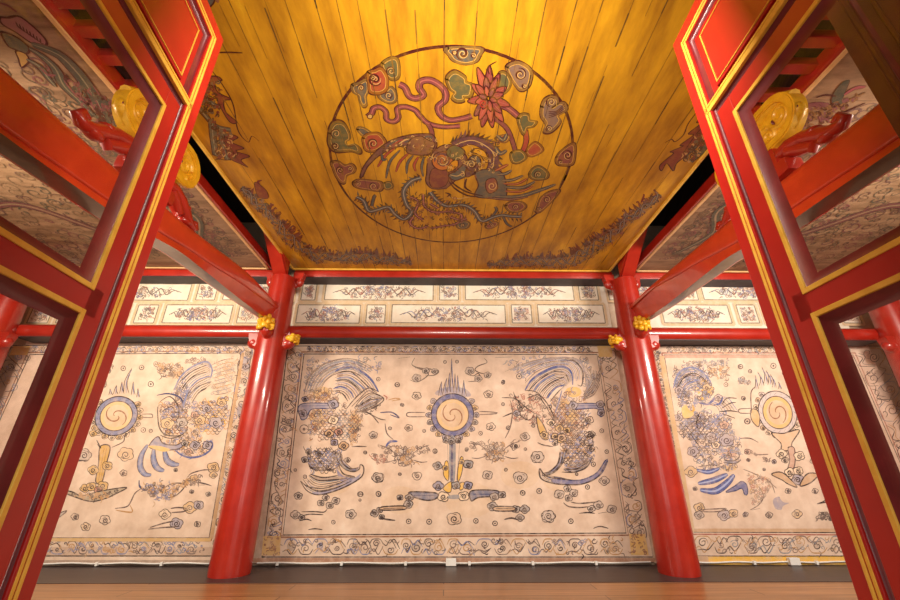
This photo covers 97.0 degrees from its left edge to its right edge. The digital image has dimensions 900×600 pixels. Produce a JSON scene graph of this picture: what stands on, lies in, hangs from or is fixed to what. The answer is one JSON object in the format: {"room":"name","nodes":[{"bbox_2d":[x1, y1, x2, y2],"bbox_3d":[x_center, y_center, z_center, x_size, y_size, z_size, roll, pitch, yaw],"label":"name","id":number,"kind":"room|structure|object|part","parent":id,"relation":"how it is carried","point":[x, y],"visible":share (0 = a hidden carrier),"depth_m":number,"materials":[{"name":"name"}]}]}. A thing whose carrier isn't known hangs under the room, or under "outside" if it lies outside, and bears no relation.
{"room":"historic interior","nodes":[
{"label":"historic interior","id":0,"kind":"room"},
{"bbox_2d":[0,0,271,269],"bbox_3d":[-4.027,-1.363,2.720,3.756,0.104,4.715,0,-23,-1],"label":"wall panel","id":1,"kind":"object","parent":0,"point":[41,49],"depth_m":2.82,"materials":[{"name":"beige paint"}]},
{"bbox_2d":[51,0,84,8],"bbox_3d":[-2.056,-1.634,2.160,0.520,0.068,0.070,0,-23,-1],"label":"crossbar","id":2,"kind":"object","parent":1,"relation":"on","point":[60,4],"visible":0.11,"depth_m":2.15,"materials":[{"name":"red wood"}]},
{"bbox_2d":[73,19,104,38],"bbox_3d":[-2.058,-1.571,2.307,0.520,0.068,0.070,0,-23,-1],"label":"crossbar","id":3,"kind":"object","parent":1,"relation":"on","point":[86,28],"visible":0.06,"depth_m":2.28,"materials":[{"name":"red wood"}]},
{"bbox_2d":[97,48,122,65],"bbox_3d":[-2.060,-1.503,2.463,0.520,0.068,0.070,0,-23,-1],"label":"crossbar","id":4,"kind":"object","parent":1,"relation":"on","point":[107,56],"visible":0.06,"depth_m":2.44,"materials":[{"name":"red wood"}]},
{"bbox_2d":[123,79,137,87],"bbox_3d":[-2.063,-1.420,2.655,0.520,0.068,0.070,0,-23,-1],"label":"crossbar","id":5,"kind":"object","parent":1,"relation":"on","point":[129,82],"visible":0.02,"depth_m":2.62,"materials":[{"name":"red wood"}]},
{"bbox_2d":[31,565,857,599],"bbox_3d":[0.072,1.278,0.767,12.139,0.064,6.820,0,-23,-1],"label":"floor","id":6,"kind":"structure","parent":0,"point":[644,590],"depth_m":3.27,"materials":[{"name":"brown wood"}]},
{"bbox_2d":[0,294,26,369],"bbox_3d":[-4.995,1.037,4.111,0.435,3.026,0.354,0,-23,-1],"label":"column","id":7,"kind":"structure","parent":6,"relation":"on","point":[12,312],"depth_m":4.40,"materials":[{"name":"red paint"}]},
{"bbox_2d":[0,0,222,599],"bbox_3d":[-0.906,-0.148,0.752,0.052,2.427,0.920,3,-24,-7],"label":"door","id":8,"kind":"structure","parent":6,"relation":"on","point":[170,49],"depth_m":1.04,"materials":[{"name":"red paint"}]},
{"bbox_3d":[-0.906,-1.023,1.130,0.026,0.360,0.780,3,-24,-7],"label":"panel","id":9,"kind":"part","parent":8,"relation":"part of","materials":[{"name":"red paint"}]},
{"bbox_2d":[207,272,305,578],"bbox_3d":[-1.958,1.048,4.131,0.476,3.026,0.470,21,-31,-40],"label":"column","id":10,"kind":"structure","parent":6,"relation":"on","point":[232,554],"depth_m":3.88,"materials":[{"name":"red paint"}]},
{"bbox_2d":[0,67,277,317],"bbox_3d":[-1.966,-0.605,2.451,0.176,0.464,4.270,0,-23,-1],"label":"tie beam","id":11,"kind":"structure","parent":10,"relation":"attached to","point":[32,138],"depth_m":2.04,"materials":[{"name":"paint"}]},
{"bbox_2d":[69,84,199,231],"bbox_3d":[-1.966,-1.140,2.743,0.120,0.922,1.125,0,-23,-1],"label":"bracket","id":12,"kind":"object","parent":11,"relation":"on","point":[129,105],"visible":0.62,"depth_m":2.40,"materials":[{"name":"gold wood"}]},
{"bbox_2d":[263,232,289,274],"bbox_3d":[-1.968,-1.609,3.991,0.170,1.922,2.300,0,-23,-1],"label":"rafter","id":13,"kind":"object","parent":10,"relation":"on","point":[280,264],"visible":0.11,"depth_m":4.56,"materials":[{"name":"red paint"}]},
{"bbox_2d":[601,275,701,577],"bbox_3d":[2.064,1.072,4.178,0.481,3.026,0.470,-20,-30,38],"label":"column","id":14,"kind":"structure","parent":6,"relation":"on","point":[675,551],"depth_m":3.93,"materials":[{"name":"red paint"}]},
{"bbox_2d":[617,227,647,276],"bbox_3d":[2.111,-1.585,4.040,0.170,1.922,2.300,0,-23,-1],"label":"rafter","id":15,"kind":"object","parent":14,"relation":"on","point":[627,266],"visible":0.14,"depth_m":4.58,"materials":[{"name":"red paint"}]},
{"bbox_2d":[630,104,899,319],"bbox_3d":[2.133,-0.619,2.516,0.176,0.398,4.270,0,-23,-1],"label":"tie beam","id":16,"kind":"structure","parent":14,"relation":"attached to","point":[868,150],"depth_m":2.26,"materials":[{"name":"paint"}]},
{"bbox_2d":[715,88,853,230],"bbox_3d":[2.132,-1.150,2.805,0.120,0.922,1.125,0,-23,-1],"label":"bracket","id":17,"kind":"object","parent":16,"relation":"on","point":[780,120],"visible":0.46,"depth_m":2.46,"materials":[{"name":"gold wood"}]},
{"bbox_3d":[2.133,-1.401,2.914,0.080,0.375,0.240,0,-23,-1],"label":"post","id":18,"kind":"part","parent":17,"relation":"part of","materials":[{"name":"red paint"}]},
{"bbox_2d":[673,0,899,599],"bbox_3d":[0.944,-0.140,0.772,0.052,2.432,0.920,-1,-23,2],"label":"door","id":19,"kind":"structure","parent":6,"relation":"on","point":[729,53],"depth_m":1.06,"materials":[{"name":"red paint"}]},
{"bbox_3d":[0.946,-1.015,1.151,0.026,0.365,0.780,-1,-23,2],"label":"panel","id":20,"kind":"part","parent":19,"relation":"part of","materials":[{"name":"red paint"}]},
{"bbox_2d":[827,0,899,138],"bbox_3d":[1.792,-0.281,0.958,0.052,2.840,0.740,7,-24,-16],"label":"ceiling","id":21,"kind":"structure","parent":6,"relation":"on","point":[869,30],"depth_m":1.58,"materials":[{"name":"red paint"}]},
{"bbox_3d":[1.794,-1.156,1.337,0.026,0.773,0.600,7,-24,-16],"label":"panel","id":22,"kind":"part","parent":21,"relation":"part of","materials":[{"name":"brown wood"}]},
{"bbox_2d":[868,300,899,386],"bbox_3d":[5.062,1.097,4.229,0.435,3.026,0.354,0,-23,-1],"label":"column","id":23,"kind":"structure","parent":6,"relation":"on","point":[885,319],"depth_m":4.49,"materials":[{"name":"red paint"}]},
{"bbox_2d":[191,0,708,271],"bbox_3d":[0.055,-1.312,2.758,3.920,0.050,4.718,0,-23,-1],"label":"ceiling","id":24,"kind":"structure","parent":0,"point":[357,135],"depth_m":2.87,"materials":[{"name":"yellow wood"}]},
{"bbox_2d":[758,87,789,101],"bbox_3d":[2.187,-1.395,2.705,0.540,0.068,0.070,0,-23,-1],"label":"crossbar","id":25,"kind":"object","parent":24,"relation":"on","point":[770,91],"visible":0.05,"depth_m":2.68,"materials":[{"name":"red wood"}]},
{"bbox_2d":[780,57,818,74],"bbox_3d":[2.189,-1.478,2.513,0.540,0.068,0.070,0,-23,-1],"label":"crossbar","id":26,"kind":"object","parent":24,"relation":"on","point":[796,65],"visible":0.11,"depth_m":2.49,"materials":[{"name":"red wood"}]},
{"bbox_2d":[800,30,840,47],"bbox_3d":[2.192,-1.546,2.357,0.540,0.068,0.070,0,-23,-1],"label":"crossbar","id":27,"kind":"object","parent":24,"relation":"on","point":[818,38],"visible":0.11,"depth_m":2.33,"materials":[{"name":"red wood"}]},
{"bbox_2d":[0,223,899,565],"bbox_3d":[0.028,0.690,4.818,12.139,4.360,0.150,0,-23,-1],"label":"wall","id":28,"kind":"structure","parent":0,"point":[254,229],"depth_m":4.74,"materials":[{"name":"paint"}]},
{"bbox_2d":[43,562,208,565],"bbox_3d":[-3.456,2.543,3.833,2.770,0.032,0.030,0,-23,-1],"label":"cable","id":29,"kind":"object","parent":28,"relation":"attached to","point":[95,563],"visible":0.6,"depth_m":3.84,"materials":[{"name":"white plastic"}]},
{"bbox_2d":[0,341,253,562],"bbox_3d":[-3.602,1.527,4.305,3.223,2.233,0.032,0,-23,-1],"label":"wall mural","id":30,"kind":"object","parent":28,"relation":"attached to","point":[148,483],"visible":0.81,"depth_m":4.26,"materials":[{"name":"paint"}]},
{"bbox_2d":[16,324,258,343],"bbox_3d":[-3.503,0.393,4.634,2.870,0.150,0.268,0,-23,-1],"label":"beam","id":31,"kind":"structure","parent":28,"relation":"attached to","point":[34,333],"depth_m":4.53,"materials":[{"name":"red paint"}]},
{"bbox_3d":[-3.503,0.391,4.636,2.870,0.144,0.268,0,-23,-1],"label":"rail","id":32,"kind":"part","parent":31,"relation":"part of","materials":[{"name":"red paint"}]},
{"bbox_2d":[23,284,296,324],"bbox_3d":[-3.543,0.091,4.925,3.217,0.820,0.027,0,-23,-1],"label":"painted frieze","id":33,"kind":"object","parent":28,"relation":"attached to","point":[153,304],"visible":0.42,"depth_m":4.91,"materials":[{"name":"paint"}]},
{"bbox_3d":[-4.993,0.171,4.859,0.318,0.310,0.007,0,-23,-1],"label":"panel","id":34,"kind":"part","parent":33,"relation":"part of","materials":[{"name":"paint"}]},
{"bbox_3d":[-4.364,0.171,4.868,0.893,0.310,0.007,0,-23,-1],"label":"panel","id":35,"kind":"part","parent":33,"relation":"part of","materials":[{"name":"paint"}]},
{"bbox_3d":[-3.721,0.171,4.877,0.320,0.311,0.007,0,-23,-1],"label":"panel","id":36,"kind":"part","parent":33,"relation":"part of","materials":[{"name":"paint"}]},
{"bbox_3d":[-3.974,-0.102,4.991,1.484,0.297,0.007,0,-23,-1],"label":"panel","id":37,"kind":"part","parent":33,"relation":"part of","materials":[{"name":"paint"}]},
{"bbox_3d":[-3.094,0.172,4.886,0.887,0.311,0.007,0,-23,-1],"label":"panel","id":38,"kind":"part","parent":33,"relation":"part of","materials":[{"name":"paint"}]},
{"bbox_3d":[-3.054,-0.102,5.005,0.308,0.298,0.007,0,-23,-1],"label":"panel","id":39,"kind":"part","parent":33,"relation":"part of","materials":[{"name":"paint"}]},
{"bbox_3d":[-2.471,0.172,4.895,0.334,0.312,0.007,0,-23,-1],"label":"panel","id":40,"kind":"part","parent":33,"relation":"part of","materials":[{"name":"paint"}]},
{"bbox_3d":[-2.405,-0.102,5.014,0.940,0.298,0.007,0,-23,-1],"label":"panel","id":41,"kind":"part","parent":33,"relation":"part of","materials":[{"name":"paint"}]},
{"bbox_2d":[140,269,288,283],"bbox_3d":[-3.502,-0.293,4.961,2.950,0.098,0.214,0,-23,-1],"label":"ceiling beam","id":42,"kind":"structure","parent":28,"relation":"attached to","point":[150,276],"depth_m":4.88,"materials":[{"name":"red paint"}]},
{"bbox_2d":[291,285,611,326],"bbox_3d":[0.025,0.112,4.967,3.929,0.820,0.027,0,-23,-1],"label":"painted frieze","id":43,"kind":"object","parent":28,"relation":"attached to","point":[314,305],"visible":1,"depth_m":4.97,"materials":[{"name":"paint"}]},
{"bbox_3d":[-1.779,-0.102,5.023,0.248,0.299,0.007,0,-23,-1],"label":"panel","id":44,"kind":"part","parent":43,"relation":"part of","materials":[{"name":"paint"}]},
{"bbox_3d":[-1.498,0.172,4.908,0.845,0.312,0.007,0,-23,-1],"label":"panel","id":45,"kind":"part","parent":43,"relation":"part of","materials":[{"name":"paint"}]},
{"bbox_3d":[-0.916,0.173,4.917,0.305,0.313,0.007,0,-23,-1],"label":"panel","id":46,"kind":"part","parent":43,"relation":"part of","materials":[{"name":"paint"}]},
{"bbox_3d":[-0.894,-0.102,5.036,1.435,0.299,0.007,0,-23,-1],"label":"panel","id":47,"kind":"part","parent":43,"relation":"part of","materials":[{"name":"paint"}]},
{"bbox_3d":[-0.017,0.173,4.929,1.478,0.313,0.007,0,-23,-1],"label":"panel","id":48,"kind":"part","parent":43,"relation":"part of","materials":[{"name":"paint"}]},
{"bbox_3d":[-0.013,-0.103,5.049,0.312,0.300,0.007,0,-23,-1],"label":"panel","id":49,"kind":"part","parent":43,"relation":"part of","materials":[{"name":"paint"}]},
{"bbox_3d":[0.882,-0.103,5.061,1.449,0.300,0.007,0,-23,-1],"label":"panel","id":50,"kind":"part","parent":43,"relation":"part of","materials":[{"name":"paint"}]},
{"bbox_3d":[0.889,0.174,4.942,0.320,0.314,0.007,0,-23,-1],"label":"panel","id":51,"kind":"part","parent":43,"relation":"part of","materials":[{"name":"paint"}]},
{"bbox_3d":[1.505,0.174,4.951,0.896,0.314,0.007,0,-23,-1],"label":"panel","id":52,"kind":"part","parent":43,"relation":"part of","materials":[{"name":"paint"}]},
{"bbox_3d":[1.762,-0.103,5.074,0.308,0.301,0.007,0,-23,-1],"label":"panel","id":53,"kind":"part","parent":43,"relation":"part of","materials":[{"name":"paint"}]},
{"bbox_2d":[295,270,611,286],"bbox_3d":[0.052,-0.272,5.002,3.919,0.098,0.214,0,-23,-1],"label":"ceiling beam","id":54,"kind":"structure","parent":28,"relation":"attached to","point":[313,277],"depth_m":4.92,"materials":[{"name":"red paint"}]},
{"bbox_2d":[290,326,617,344],"bbox_3d":[0.052,0.414,4.676,3.839,0.150,0.268,0,-23,-1],"label":"beam","id":55,"kind":"structure","parent":28,"relation":"attached to","point":[403,335],"depth_m":4.57,"materials":[{"name":"red paint"}]},
{"bbox_3d":[0.052,0.411,4.677,3.839,0.144,0.268,0,-23,-1],"label":"rail","id":56,"kind":"part","parent":55,"relation":"part of","materials":[{"name":"red paint"}]},
{"bbox_2d":[257,558,650,565],"bbox_3d":[0.095,2.549,3.873,3.932,0.062,0.045,0,-23,-1],"label":"cable","id":57,"kind":"object","parent":28,"relation":"attached to","point":[449,561],"visible":0.88,"depth_m":3.87,"materials":[{"name":"white plastic"}]},
{"bbox_3d":[0.048,2.562,3.881,3.839,0.022,0.014,0,-23,-1],"label":"cord","id":58,"kind":"part","parent":57,"relation":"part of","materials":[{"name":"white plastic"}]},
{"bbox_2d":[253,344,655,562],"bbox_3d":[0.055,1.552,4.346,4.258,2.240,0.032,0,-23,-1],"label":"wall mural","id":59,"kind":"object","parent":28,"relation":"attached to","point":[380,452],"visible":1,"depth_m":4.26,"materials":[{"name":"paint"}]},
{"bbox_2d":[617,272,752,286],"bbox_3d":[3.586,-0.251,5.044,2.910,0.098,0.214,0,-23,-1],"label":"ceiling beam","id":60,"kind":"structure","parent":28,"relation":"attached to","point":[647,279],"depth_m":4.95,"materials":[{"name":"red paint"}]},
{"bbox_2d":[605,287,865,328],"bbox_3d":[3.573,0.132,5.009,3.182,0.822,0.027,0,-23,-1],"label":"painted frieze","id":61,"kind":"object","parent":28,"relation":"attached to","point":[707,307],"visible":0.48,"depth_m":4.99,"materials":[{"name":"paint"}]},
{"bbox_3d":[2.426,-0.103,5.084,0.888,0.301,0.007,0,-23,-1],"label":"panel","id":62,"kind":"part","parent":61,"relation":"part of","materials":[{"name":"paint"}]},
{"bbox_3d":[3.044,-0.104,5.093,0.291,0.302,0.007,0,-23,-1],"label":"panel","id":63,"kind":"part","parent":61,"relation":"part of","materials":[{"name":"paint"}]},
{"bbox_3d":[3.074,0.175,4.973,0.916,0.315,0.007,0,-23,-1],"label":"panel","id":64,"kind":"part","parent":61,"relation":"part of","materials":[{"name":"paint"}]},
{"bbox_3d":[3.838,-0.104,5.104,1.292,0.302,0.007,0,-23,-1],"label":"panel","id":65,"kind":"part","parent":61,"relation":"part of","materials":[{"name":"paint"}]},
{"bbox_3d":[3.725,0.175,4.982,0.304,0.316,0.007,0,-23,-1],"label":"panel","id":66,"kind":"part","parent":61,"relation":"part of","materials":[{"name":"paint"}]},
{"bbox_3d":[5.017,0.176,5.000,0.293,0.317,0.007,0,-23,-1],"label":"panel","id":67,"kind":"part","parent":61,"relation":"part of","materials":[{"name":"paint"}]},
{"bbox_2d":[649,328,878,346],"bbox_3d":[3.586,0.435,4.718,2.830,0.150,0.268,0,-23,-1],"label":"beam","id":68,"kind":"structure","parent":28,"relation":"attached to","point":[667,336],"depth_m":4.61,"materials":[{"name":"red paint"}]},
{"bbox_3d":[3.586,0.432,4.719,2.830,0.144,0.268,0,-23,-1],"label":"rail","id":69,"kind":"part","parent":68,"relation":"part of","materials":[{"name":"red paint"}]},
{"bbox_2d":[699,557,844,564],"bbox_3d":[3.533,2.569,3.914,2.730,0.062,0.045,0,-23,-1],"label":"cable","id":70,"kind":"object","parent":28,"relation":"attached to","point":[791,560],"visible":0.58,"depth_m":3.91,"materials":[{"name":"white plastic"}]},
{"bbox_3d":[3.532,2.583,3.922,2.730,0.022,0.014,0,-23,-1],"label":"cord","id":71,"kind":"part","parent":70,"relation":"part of","materials":[{"name":"white plastic"}]},
{"bbox_2d":[654,345,899,564],"bbox_3d":[3.664,1.580,4.386,3.152,2.256,0.032,0,-23,-1],"label":"wall mural","id":72,"kind":"object","parent":28,"relation":"attached to","point":[753,492],"visible":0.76,"depth_m":4.33,"materials":[{"name":"paint"}]},
{"bbox_2d":[68,9,834,225],"bbox_3d":[0.064,-2.659,3.424,12.439,1.480,5.370,0,-23,-1],"label":"roof","id":73,"kind":"structure","parent":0,"point":[705,169],"depth_m":5.05,"materials":[{"name":"black"}]},
{"bbox_2d":[636,41,899,272],"bbox_3d":[4.159,-1.315,2.816,3.748,0.104,4.715,0,-23,-1],"label":"wall panel","id":74,"kind":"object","parent":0,"point":[836,84],"depth_m":3.80,"materials":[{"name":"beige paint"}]}
]}

